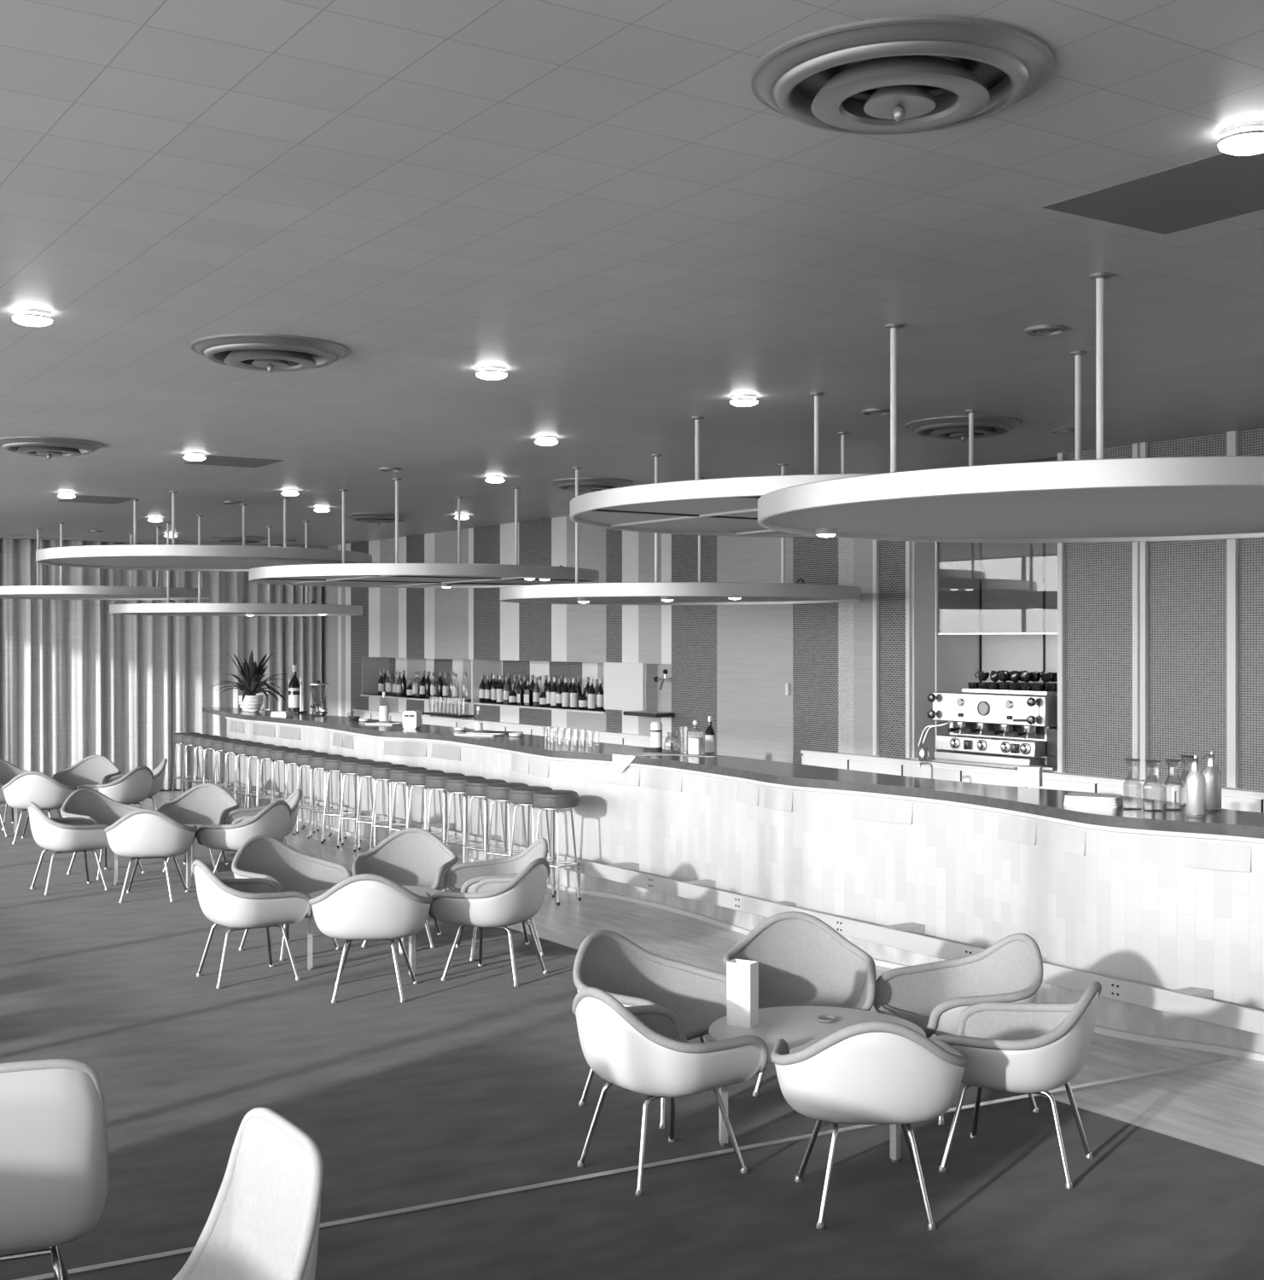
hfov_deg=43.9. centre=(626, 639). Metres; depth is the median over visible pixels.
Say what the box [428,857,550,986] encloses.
armchair
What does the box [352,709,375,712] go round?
countertop
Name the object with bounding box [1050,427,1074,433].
recessed light
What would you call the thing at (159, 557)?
round canopy
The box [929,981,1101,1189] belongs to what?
armchair
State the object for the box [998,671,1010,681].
coffee cup
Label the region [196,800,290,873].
armchair
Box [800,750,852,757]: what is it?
countertop
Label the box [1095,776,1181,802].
base cabinet
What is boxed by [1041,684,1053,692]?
coffee cup
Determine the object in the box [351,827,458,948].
armchair
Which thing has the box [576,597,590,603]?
light
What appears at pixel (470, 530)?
trim
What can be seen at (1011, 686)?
coffee cup
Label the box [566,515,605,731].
wall panel
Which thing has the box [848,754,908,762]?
countertop
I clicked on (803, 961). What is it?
armchair
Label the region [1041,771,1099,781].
countertop
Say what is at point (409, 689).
bottle
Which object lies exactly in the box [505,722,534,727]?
countertop
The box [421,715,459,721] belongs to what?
countertop
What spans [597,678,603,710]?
bottle
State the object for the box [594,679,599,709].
bottle
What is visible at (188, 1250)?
trim
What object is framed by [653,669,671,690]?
tap
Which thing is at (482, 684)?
bottle
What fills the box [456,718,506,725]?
countertop
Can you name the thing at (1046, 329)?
recessed light
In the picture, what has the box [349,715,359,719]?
ashtray
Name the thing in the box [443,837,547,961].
armchair
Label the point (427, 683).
bottle
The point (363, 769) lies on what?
bar stool
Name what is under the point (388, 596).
trim
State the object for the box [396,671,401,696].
bottle
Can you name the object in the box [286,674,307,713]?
stand
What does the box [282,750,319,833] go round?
bar stool
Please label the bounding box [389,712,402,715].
countertop
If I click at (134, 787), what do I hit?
armchair
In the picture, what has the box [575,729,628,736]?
countertop
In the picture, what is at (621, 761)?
cloth
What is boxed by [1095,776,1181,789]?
countertop
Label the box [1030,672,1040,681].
coffee cup
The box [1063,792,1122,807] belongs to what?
tray stack
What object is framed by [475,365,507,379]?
ceiling lamp
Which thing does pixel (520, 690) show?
bottle
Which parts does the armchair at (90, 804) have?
leg, leg, leg, leg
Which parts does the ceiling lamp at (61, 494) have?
glass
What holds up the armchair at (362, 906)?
on the carpet
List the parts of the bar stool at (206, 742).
leg, seat, leg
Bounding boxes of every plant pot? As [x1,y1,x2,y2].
[238,694,263,711]
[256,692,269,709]
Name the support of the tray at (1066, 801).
on the tray stack at (1071, 799)
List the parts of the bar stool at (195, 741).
leg, leg, seat, leg, leg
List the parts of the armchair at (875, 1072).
leg, leg, leg, leg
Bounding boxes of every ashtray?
[248,709,258,712]
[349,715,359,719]
[358,718,370,721]
[453,727,465,730]
[508,733,522,736]
[817,1015,836,1022]
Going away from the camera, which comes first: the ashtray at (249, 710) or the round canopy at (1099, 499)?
the round canopy at (1099, 499)
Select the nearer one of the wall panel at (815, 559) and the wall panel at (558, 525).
the wall panel at (815, 559)
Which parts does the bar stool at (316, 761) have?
leg, leg, seat, leg, leg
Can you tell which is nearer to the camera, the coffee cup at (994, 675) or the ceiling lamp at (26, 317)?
the ceiling lamp at (26, 317)
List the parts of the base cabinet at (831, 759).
door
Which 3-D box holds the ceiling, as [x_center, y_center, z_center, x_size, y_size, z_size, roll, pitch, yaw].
[-1.463,-1.300,9.453,10.650,0.120,23.400,0,0,-33]
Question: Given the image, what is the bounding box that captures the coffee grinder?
[308,680,328,715]
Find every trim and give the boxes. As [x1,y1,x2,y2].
[0,535,327,548]
[13,1057,1236,1279]
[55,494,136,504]
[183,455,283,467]
[321,545,337,715]
[337,544,341,715]
[341,544,345,716]
[345,543,350,716]
[350,541,395,715]
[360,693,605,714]
[361,657,389,694]
[368,539,407,710]
[379,537,425,712]
[398,536,434,712]
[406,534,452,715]
[424,532,462,715]
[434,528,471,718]
[468,528,502,719]
[471,659,501,702]
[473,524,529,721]
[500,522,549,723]
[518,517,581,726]
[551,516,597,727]
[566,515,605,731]
[603,662,645,710]
[605,529,622,733]
[622,530,638,734]
[638,531,661,735]
[645,663,657,711]
[661,533,671,737]
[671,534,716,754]
[837,537,853,754]
[853,539,876,756]
[872,540,878,755]
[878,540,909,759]
[905,541,912,758]
[935,541,937,750]
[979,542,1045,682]
[1057,453,1064,772]
[1132,442,1140,779]
[1140,442,1148,779]
[1226,430,1238,787]
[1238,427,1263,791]
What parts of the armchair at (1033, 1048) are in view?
leg, leg, leg, leg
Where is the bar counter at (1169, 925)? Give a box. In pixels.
[225,716,1263,1061]
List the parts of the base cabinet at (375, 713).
door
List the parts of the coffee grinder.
lid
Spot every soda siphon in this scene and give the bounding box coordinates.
[1185,755,1205,816]
[1200,750,1221,810]
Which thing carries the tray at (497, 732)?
on the countertop at (1141, 813)
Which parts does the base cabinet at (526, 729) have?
door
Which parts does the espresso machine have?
valve knob, valve knob, portafilter handle, star knob, portafilter handle, star knob, panel, panel, plate, portafilter handle, dark panel, star knob, portafilter handle, lever handle, star knob, valve knob, valve knob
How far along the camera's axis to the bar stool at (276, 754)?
15.92 m
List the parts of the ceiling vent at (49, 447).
dish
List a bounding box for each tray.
[364,721,402,725]
[453,732,505,736]
[483,731,523,734]
[934,750,1046,766]
[962,688,1057,695]
[1063,802,1122,807]
[1064,792,1121,799]
[1064,797,1122,802]
[1064,799,1122,804]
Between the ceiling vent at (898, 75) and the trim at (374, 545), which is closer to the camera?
the ceiling vent at (898, 75)
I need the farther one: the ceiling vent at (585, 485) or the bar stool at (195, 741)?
the bar stool at (195, 741)
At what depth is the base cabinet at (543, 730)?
15.88 m
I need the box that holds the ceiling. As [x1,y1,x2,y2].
[0,0,1263,546]
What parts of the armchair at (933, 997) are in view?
leg, leg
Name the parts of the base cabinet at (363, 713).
door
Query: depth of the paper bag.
9.07 m
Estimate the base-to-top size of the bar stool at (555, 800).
0.805 m
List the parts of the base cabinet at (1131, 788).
door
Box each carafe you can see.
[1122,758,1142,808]
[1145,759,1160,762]
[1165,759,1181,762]
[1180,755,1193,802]
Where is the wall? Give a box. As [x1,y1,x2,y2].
[371,693,1238,789]
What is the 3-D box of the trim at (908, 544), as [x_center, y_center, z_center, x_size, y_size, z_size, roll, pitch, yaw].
[2.109,-0.177,11.684,0.050,2.125,0.040,0,0,-33]
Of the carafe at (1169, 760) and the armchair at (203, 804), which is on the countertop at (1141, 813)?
the carafe at (1169, 760)
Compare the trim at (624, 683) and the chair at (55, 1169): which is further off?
the trim at (624, 683)
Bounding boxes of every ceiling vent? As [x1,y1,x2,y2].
[0,436,104,459]
[190,333,349,372]
[211,535,267,545]
[345,512,412,525]
[549,477,633,492]
[749,15,1054,134]
[905,415,1022,441]
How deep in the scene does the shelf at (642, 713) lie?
14.26 m
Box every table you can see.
[14,786,78,832]
[114,824,202,888]
[307,885,442,977]
[708,1006,925,1163]
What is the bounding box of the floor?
[0,787,1263,1165]
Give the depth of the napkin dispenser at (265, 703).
19.12 m
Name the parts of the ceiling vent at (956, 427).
knob, dish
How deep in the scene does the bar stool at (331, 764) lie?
14.73 m
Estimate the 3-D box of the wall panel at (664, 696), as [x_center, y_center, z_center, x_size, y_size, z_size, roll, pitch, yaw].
[0.408,0.452,14.521,0.012,0.447,0.410,0,0,-33]
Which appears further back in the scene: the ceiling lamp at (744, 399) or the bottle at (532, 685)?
the bottle at (532, 685)
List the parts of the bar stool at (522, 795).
leg, seat plate, leg, seat, leg, leg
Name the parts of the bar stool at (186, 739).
leg, leg, seat, leg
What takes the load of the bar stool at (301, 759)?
on the floor
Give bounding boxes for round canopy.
[0,522,210,599]
[35,490,372,571]
[109,515,362,616]
[248,477,599,588]
[500,453,861,605]
[570,392,977,537]
[757,272,1263,542]
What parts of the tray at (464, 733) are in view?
plate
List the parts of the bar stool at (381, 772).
leg, leg, seat, leg, leg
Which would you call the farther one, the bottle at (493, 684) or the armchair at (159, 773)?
the bottle at (493, 684)
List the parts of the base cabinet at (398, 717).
door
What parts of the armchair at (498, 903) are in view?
leg, leg, leg, leg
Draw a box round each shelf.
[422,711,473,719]
[622,710,674,717]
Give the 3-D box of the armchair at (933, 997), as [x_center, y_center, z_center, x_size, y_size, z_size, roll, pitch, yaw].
[1.391,1.571,6.461,0.592,0.686,0.658,0,0,-16]
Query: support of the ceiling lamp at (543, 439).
attached to the ceiling
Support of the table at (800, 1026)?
on the carpet
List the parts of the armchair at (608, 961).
leg, leg, leg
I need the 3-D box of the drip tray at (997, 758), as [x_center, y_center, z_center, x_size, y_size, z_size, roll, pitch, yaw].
[2.556,0.837,11.032,0.200,0.055,0.900,0,0,-33]
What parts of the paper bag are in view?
lid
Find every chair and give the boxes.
[0,1058,109,1279]
[172,1107,323,1279]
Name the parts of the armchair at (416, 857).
leg, leg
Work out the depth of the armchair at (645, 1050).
5.48 m
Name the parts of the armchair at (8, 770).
leg, leg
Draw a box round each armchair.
[0,758,27,830]
[0,784,7,836]
[1,770,76,843]
[26,802,110,895]
[51,755,121,815]
[60,787,145,879]
[77,765,153,808]
[104,808,197,902]
[106,758,167,809]
[156,783,239,872]
[192,859,312,989]
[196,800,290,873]
[224,789,301,844]
[231,835,351,960]
[308,873,432,1003]
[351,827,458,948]
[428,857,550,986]
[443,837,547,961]
[571,987,767,1196]
[572,930,726,1128]
[723,911,876,1096]
[770,1020,968,1230]
[872,933,1043,1125]
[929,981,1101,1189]
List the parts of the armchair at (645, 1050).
leg, leg, leg, leg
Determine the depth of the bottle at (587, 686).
15.90 m
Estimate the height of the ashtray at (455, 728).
0.030 m
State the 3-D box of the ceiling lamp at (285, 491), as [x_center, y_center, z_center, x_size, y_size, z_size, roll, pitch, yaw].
[-2.791,-1.215,13.037,0.151,0.050,0.151,0,0,-33]
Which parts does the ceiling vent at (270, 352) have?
knob, dish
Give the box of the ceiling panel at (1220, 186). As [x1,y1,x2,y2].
[1041,152,1263,234]
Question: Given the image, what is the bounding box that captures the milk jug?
[918,746,929,761]
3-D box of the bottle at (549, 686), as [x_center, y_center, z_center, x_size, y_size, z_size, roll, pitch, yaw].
[-0.800,0.546,16.295,0.066,0.318,0.065,0,0,45]
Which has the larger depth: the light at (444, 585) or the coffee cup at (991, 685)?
the light at (444, 585)
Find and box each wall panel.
[657,663,671,712]
[793,537,837,764]
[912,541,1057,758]
[1064,444,1136,779]
[1148,432,1230,788]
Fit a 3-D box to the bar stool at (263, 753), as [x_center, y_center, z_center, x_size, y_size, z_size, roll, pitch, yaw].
[-3.666,1.518,16.297,0.340,0.805,0.340,0,0,36]
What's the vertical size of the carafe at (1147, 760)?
0.251 m
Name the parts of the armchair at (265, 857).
leg, leg, leg, leg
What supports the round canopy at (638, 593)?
hanging from the ceiling
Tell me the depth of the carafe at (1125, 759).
7.89 m
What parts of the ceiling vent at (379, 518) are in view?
dish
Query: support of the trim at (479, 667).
attached to the wall
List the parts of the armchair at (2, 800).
leg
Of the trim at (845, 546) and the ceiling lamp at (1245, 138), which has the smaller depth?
the ceiling lamp at (1245, 138)
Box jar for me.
[650,721,662,751]
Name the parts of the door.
handle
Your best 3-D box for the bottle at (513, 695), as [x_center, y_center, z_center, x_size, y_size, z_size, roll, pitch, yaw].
[-1.221,0.594,16.934,0.092,0.222,0.094,0,0,-33]
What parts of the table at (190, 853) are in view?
leg, leg, leg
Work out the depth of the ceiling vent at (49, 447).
9.76 m
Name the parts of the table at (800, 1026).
leg, leg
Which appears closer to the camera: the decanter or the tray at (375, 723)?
the decanter
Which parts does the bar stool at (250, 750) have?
leg, leg, seat, leg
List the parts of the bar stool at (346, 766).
leg, leg, seat, leg, leg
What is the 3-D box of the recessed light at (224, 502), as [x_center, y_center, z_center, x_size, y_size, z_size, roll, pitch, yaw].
[-3.558,-1.231,14.172,0.160,0.018,0.160,0,0,-33]
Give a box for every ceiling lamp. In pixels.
[11,308,53,326]
[57,491,75,498]
[147,516,162,522]
[163,533,177,537]
[182,452,206,460]
[280,488,299,495]
[314,506,330,511]
[453,513,469,519]
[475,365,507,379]
[484,475,504,482]
[534,435,558,445]
[729,393,758,406]
[1216,121,1263,155]
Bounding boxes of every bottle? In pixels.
[288,664,300,711]
[378,670,383,695]
[378,692,389,723]
[382,669,387,694]
[385,670,392,692]
[392,670,396,692]
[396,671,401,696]
[401,670,407,697]
[406,679,413,697]
[412,671,418,698]
[414,671,419,697]
[419,672,424,698]
[424,671,430,698]
[430,672,436,698]
[436,671,443,699]
[442,673,448,695]
[452,673,459,696]
[474,706,482,733]
[479,674,485,702]
[484,675,491,703]
[491,674,496,703]
[495,674,498,685]
[496,674,503,703]
[501,675,505,686]
[503,675,510,703]
[506,674,511,692]
[508,684,517,704]
[517,674,521,689]
[517,680,523,704]
[522,676,527,689]
[523,680,532,705]
[529,674,535,704]
[533,677,540,706]
[539,685,546,706]
[543,674,547,692]
[546,676,551,707]
[550,677,557,707]
[556,678,562,708]
[559,675,564,687]
[561,677,570,708]
[568,678,571,689]
[570,677,577,709]
[576,676,581,708]
[578,687,587,709]
[584,676,589,698]
[587,678,595,709]
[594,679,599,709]
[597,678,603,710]
[704,715,715,753]
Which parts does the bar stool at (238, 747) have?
leg, seat, leg, leg, leg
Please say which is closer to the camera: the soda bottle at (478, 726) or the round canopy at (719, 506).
the round canopy at (719, 506)
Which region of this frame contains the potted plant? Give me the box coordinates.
[208,649,287,711]
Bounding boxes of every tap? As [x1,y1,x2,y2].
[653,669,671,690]
[918,762,933,779]
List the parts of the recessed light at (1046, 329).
bulb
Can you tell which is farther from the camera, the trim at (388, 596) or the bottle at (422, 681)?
the trim at (388, 596)
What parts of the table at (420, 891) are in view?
leg, leg, leg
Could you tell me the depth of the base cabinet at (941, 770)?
11.37 m
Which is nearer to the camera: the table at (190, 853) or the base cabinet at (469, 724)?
the table at (190, 853)
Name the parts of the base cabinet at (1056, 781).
door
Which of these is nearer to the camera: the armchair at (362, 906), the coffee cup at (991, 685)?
the armchair at (362, 906)
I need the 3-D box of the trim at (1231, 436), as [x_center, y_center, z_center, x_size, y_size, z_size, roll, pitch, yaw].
[3.626,-0.177,9.378,0.050,2.125,0.060,0,0,-33]
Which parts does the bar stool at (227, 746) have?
leg, leg, seat, leg, leg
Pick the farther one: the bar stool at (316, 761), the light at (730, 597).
the bar stool at (316, 761)
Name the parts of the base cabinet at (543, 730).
door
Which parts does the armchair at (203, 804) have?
leg, leg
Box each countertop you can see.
[202,707,1263,838]
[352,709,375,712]
[370,710,394,714]
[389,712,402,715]
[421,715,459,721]
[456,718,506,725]
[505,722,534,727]
[531,725,581,732]
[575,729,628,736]
[622,733,677,741]
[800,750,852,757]
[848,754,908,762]
[901,759,965,768]
[960,764,1018,773]
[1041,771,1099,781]
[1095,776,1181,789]
[1175,784,1263,797]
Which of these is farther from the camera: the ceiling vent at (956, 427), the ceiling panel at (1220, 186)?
the ceiling vent at (956, 427)
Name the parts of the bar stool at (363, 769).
leg, seat, leg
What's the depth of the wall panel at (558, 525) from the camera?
15.96 m
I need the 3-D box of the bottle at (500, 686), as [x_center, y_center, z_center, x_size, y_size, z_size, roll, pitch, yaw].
[-1.380,0.549,17.176,0.080,0.312,0.082,0,0,-33]
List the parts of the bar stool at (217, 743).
leg, leg, seat, leg, leg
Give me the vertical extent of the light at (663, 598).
0.041 m
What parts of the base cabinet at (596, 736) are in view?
door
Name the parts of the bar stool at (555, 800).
leg, leg, seat plate, seat, leg, leg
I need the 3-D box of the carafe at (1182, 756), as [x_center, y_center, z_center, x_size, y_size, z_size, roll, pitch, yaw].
[2.907,0.730,8.130,0.094,0.251,0.094,0,0,-17]
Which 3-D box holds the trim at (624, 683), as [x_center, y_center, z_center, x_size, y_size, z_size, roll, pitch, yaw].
[-0.021,0.450,14.915,0.035,0.454,0.680,0,0,-33]
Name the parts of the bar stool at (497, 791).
leg, leg, seat, leg, leg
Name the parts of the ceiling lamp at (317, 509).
glass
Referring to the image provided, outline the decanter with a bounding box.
[688,720,702,754]
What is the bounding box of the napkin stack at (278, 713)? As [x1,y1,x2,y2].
[270,710,294,716]
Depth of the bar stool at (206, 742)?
17.69 m
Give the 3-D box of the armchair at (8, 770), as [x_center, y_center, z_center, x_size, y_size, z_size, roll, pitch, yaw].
[-6.303,1.571,16.052,0.592,0.686,0.658,0,0,36]
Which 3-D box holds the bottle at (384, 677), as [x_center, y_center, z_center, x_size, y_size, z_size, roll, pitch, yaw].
[-3.080,0.544,20.014,0.071,0.323,0.072,0,0,-31]
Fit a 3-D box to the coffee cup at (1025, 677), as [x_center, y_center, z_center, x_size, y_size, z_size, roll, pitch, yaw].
[2.768,0.263,10.887,0.092,0.074,0.080,0,0,3]
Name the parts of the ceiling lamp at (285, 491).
glass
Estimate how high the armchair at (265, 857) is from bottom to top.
0.686 m
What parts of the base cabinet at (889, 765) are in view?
door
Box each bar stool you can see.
[170,732,201,800]
[180,733,210,794]
[191,735,221,787]
[200,737,231,794]
[211,738,243,808]
[221,740,254,808]
[232,742,265,808]
[244,744,275,808]
[256,745,288,807]
[269,747,304,826]
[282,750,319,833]
[292,751,331,837]
[307,754,346,841]
[320,756,360,845]
[337,758,378,849]
[353,761,393,851]
[369,763,408,849]
[389,767,427,836]
[405,769,445,843]
[424,772,465,853]
[444,775,485,862]
[465,779,506,862]
[485,782,528,860]
[508,785,555,894]
[532,789,581,905]
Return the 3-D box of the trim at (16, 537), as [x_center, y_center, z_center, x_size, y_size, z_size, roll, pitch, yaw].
[-7.955,-1.222,18.444,9.350,0.035,0.240,0,0,-33]
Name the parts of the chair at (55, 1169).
leg, leg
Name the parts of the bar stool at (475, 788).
leg, leg, seat, leg, leg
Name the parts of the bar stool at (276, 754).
leg, seat, leg, leg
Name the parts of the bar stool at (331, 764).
leg, leg, seat, leg, leg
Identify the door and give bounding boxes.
[716,535,793,763]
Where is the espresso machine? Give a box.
[917,688,1057,770]
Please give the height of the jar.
0.228 m
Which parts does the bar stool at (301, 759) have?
leg, leg, seat, leg, leg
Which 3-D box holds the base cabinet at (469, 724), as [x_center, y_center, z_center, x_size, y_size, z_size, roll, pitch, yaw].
[-1.572,1.367,17.216,0.073,0.947,1.130,0,0,-33]
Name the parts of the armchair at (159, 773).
leg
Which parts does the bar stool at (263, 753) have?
leg, leg, seat, leg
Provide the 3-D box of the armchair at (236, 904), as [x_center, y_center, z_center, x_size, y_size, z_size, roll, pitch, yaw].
[-2.144,1.571,8.881,0.592,0.686,0.658,0,0,-32]
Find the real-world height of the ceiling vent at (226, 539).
0.102 m
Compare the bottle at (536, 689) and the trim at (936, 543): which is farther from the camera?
the bottle at (536, 689)
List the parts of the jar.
lid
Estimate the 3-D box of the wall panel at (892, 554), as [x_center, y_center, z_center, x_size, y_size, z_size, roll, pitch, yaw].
[2.023,0.340,11.842,0.020,3.160,0.320,0,0,-33]
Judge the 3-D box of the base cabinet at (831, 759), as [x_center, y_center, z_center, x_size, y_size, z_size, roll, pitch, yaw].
[1.589,1.367,12.413,0.073,0.947,0.570,0,0,-33]
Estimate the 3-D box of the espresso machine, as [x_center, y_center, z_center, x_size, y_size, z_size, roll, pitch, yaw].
[2.709,0.619,11.143,0.662,0.530,1.176,0,0,-33]
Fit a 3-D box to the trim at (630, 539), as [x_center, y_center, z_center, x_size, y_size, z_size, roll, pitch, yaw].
[0.043,0.340,14.849,0.020,3.160,0.280,0,0,-33]
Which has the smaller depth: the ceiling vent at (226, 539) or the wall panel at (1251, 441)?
the wall panel at (1251, 441)
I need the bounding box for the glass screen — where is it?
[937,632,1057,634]
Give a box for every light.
[87,529,103,532]
[222,500,241,504]
[245,612,254,616]
[378,467,401,471]
[441,583,451,588]
[523,576,535,580]
[538,577,550,581]
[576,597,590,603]
[660,596,674,601]
[727,596,742,599]
[814,527,837,537]
[861,407,890,415]
[1024,324,1065,336]
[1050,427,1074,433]
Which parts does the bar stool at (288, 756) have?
leg, leg, seat, leg, leg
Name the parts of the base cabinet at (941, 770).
door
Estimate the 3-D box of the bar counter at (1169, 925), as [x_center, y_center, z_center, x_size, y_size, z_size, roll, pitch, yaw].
[0.093,1.414,11.555,0.699,1.012,16.801,0,0,-33]
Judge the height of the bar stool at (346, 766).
0.805 m
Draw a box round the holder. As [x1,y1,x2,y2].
[726,958,758,1028]
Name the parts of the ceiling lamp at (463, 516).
glass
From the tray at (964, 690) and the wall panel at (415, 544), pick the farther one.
the wall panel at (415, 544)
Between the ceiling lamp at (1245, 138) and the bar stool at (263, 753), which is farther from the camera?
the bar stool at (263, 753)
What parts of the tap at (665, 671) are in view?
spout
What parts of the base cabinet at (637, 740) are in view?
door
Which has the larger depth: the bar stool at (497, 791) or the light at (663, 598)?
the bar stool at (497, 791)
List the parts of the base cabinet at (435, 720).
door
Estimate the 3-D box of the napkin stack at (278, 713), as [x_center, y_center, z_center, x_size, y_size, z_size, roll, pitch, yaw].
[-3.807,0.828,17.383,0.220,0.054,0.140,0,0,28]
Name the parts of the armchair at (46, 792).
leg, leg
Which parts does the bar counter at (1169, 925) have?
relief panel, relief panel, relief panel, relief panel, relief panel, relief panel, relief panel, relief panel, relief panel, relief panel, relief panel, relief panel, moulding, relief panel, relief panel, relief panel, relief panel, relief panel, relief panel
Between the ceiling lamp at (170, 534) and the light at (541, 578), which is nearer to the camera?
the light at (541, 578)
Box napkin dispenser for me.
[402,710,421,728]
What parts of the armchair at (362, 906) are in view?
leg, leg, leg, leg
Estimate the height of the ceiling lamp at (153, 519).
0.050 m
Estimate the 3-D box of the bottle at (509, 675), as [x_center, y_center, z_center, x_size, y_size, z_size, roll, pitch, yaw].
[-1.295,0.544,17.302,0.071,0.323,0.072,0,0,-38]
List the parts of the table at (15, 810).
leg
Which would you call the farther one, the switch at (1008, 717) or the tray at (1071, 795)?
the switch at (1008, 717)
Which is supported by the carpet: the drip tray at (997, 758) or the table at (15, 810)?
the table at (15, 810)
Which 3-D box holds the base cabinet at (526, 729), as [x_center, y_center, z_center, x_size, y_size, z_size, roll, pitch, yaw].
[-1.108,1.367,16.510,0.073,0.947,0.560,0,0,-33]
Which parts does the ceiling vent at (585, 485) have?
dish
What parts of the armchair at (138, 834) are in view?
leg, leg, leg, leg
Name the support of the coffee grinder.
on the countertop at (1141, 813)
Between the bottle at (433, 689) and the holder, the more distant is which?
the bottle at (433, 689)
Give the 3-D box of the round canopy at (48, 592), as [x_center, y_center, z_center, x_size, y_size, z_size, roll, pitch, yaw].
[-5.938,-0.853,17.551,2.500,0.774,2.500,0,0,-33]
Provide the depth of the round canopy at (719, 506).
8.15 m
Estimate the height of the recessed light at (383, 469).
0.018 m
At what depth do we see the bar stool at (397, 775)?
13.53 m
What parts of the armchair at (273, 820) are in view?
leg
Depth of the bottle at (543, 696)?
16.35 m
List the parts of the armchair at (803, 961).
leg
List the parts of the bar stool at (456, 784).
leg, leg, seat, leg, leg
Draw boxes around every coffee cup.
[967,682,979,689]
[974,670,989,680]
[978,682,989,689]
[987,682,999,689]
[989,670,999,681]
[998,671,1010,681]
[998,683,1009,690]
[1006,671,1020,682]
[1008,683,1020,690]
[1017,683,1031,691]
[1019,671,1032,682]
[1027,684,1042,691]
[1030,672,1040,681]
[1040,671,1052,682]
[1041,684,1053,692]
[1050,683,1057,691]
[1051,672,1057,681]
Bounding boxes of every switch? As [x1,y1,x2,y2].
[957,712,963,716]
[1006,715,1012,720]
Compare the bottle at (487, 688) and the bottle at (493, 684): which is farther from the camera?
the bottle at (487, 688)
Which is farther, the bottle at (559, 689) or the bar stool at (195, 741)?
the bar stool at (195, 741)
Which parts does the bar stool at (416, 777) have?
leg, seat, leg, leg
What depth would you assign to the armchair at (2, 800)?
15.19 m
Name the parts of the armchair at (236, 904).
leg, leg, leg, leg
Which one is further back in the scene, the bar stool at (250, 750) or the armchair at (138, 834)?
the bar stool at (250, 750)
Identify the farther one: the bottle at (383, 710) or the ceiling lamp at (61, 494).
the bottle at (383, 710)
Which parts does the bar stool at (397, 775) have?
leg, leg, seat, leg, leg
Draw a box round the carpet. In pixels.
[0,806,1263,1279]
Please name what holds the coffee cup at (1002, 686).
on the espresso machine
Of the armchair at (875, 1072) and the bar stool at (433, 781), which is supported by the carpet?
the armchair at (875, 1072)
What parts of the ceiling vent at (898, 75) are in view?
knob, dish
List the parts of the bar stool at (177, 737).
leg, leg, seat, leg, leg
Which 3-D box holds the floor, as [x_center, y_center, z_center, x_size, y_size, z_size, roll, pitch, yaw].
[-1.463,1.980,9.453,10.650,0.120,23.400,0,0,-33]
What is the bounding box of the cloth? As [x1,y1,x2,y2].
[612,752,717,773]
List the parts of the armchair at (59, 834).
leg, leg, leg, leg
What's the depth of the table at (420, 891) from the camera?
9.09 m
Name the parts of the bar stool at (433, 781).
leg, leg, seat, leg, leg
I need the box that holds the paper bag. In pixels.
[1017,765,1042,787]
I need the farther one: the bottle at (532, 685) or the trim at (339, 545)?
the trim at (339, 545)
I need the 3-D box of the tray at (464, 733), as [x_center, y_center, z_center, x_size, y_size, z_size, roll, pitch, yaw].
[-1.307,0.848,13.984,0.432,0.014,0.212,0,0,28]
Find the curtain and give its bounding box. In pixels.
[0,538,321,790]
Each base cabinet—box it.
[622,733,677,750]
[800,750,852,769]
[848,754,908,775]
[901,759,965,781]
[960,764,1027,787]
[1027,771,1099,792]
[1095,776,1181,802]
[1175,784,1263,812]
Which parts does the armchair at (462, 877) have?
leg, leg, leg, leg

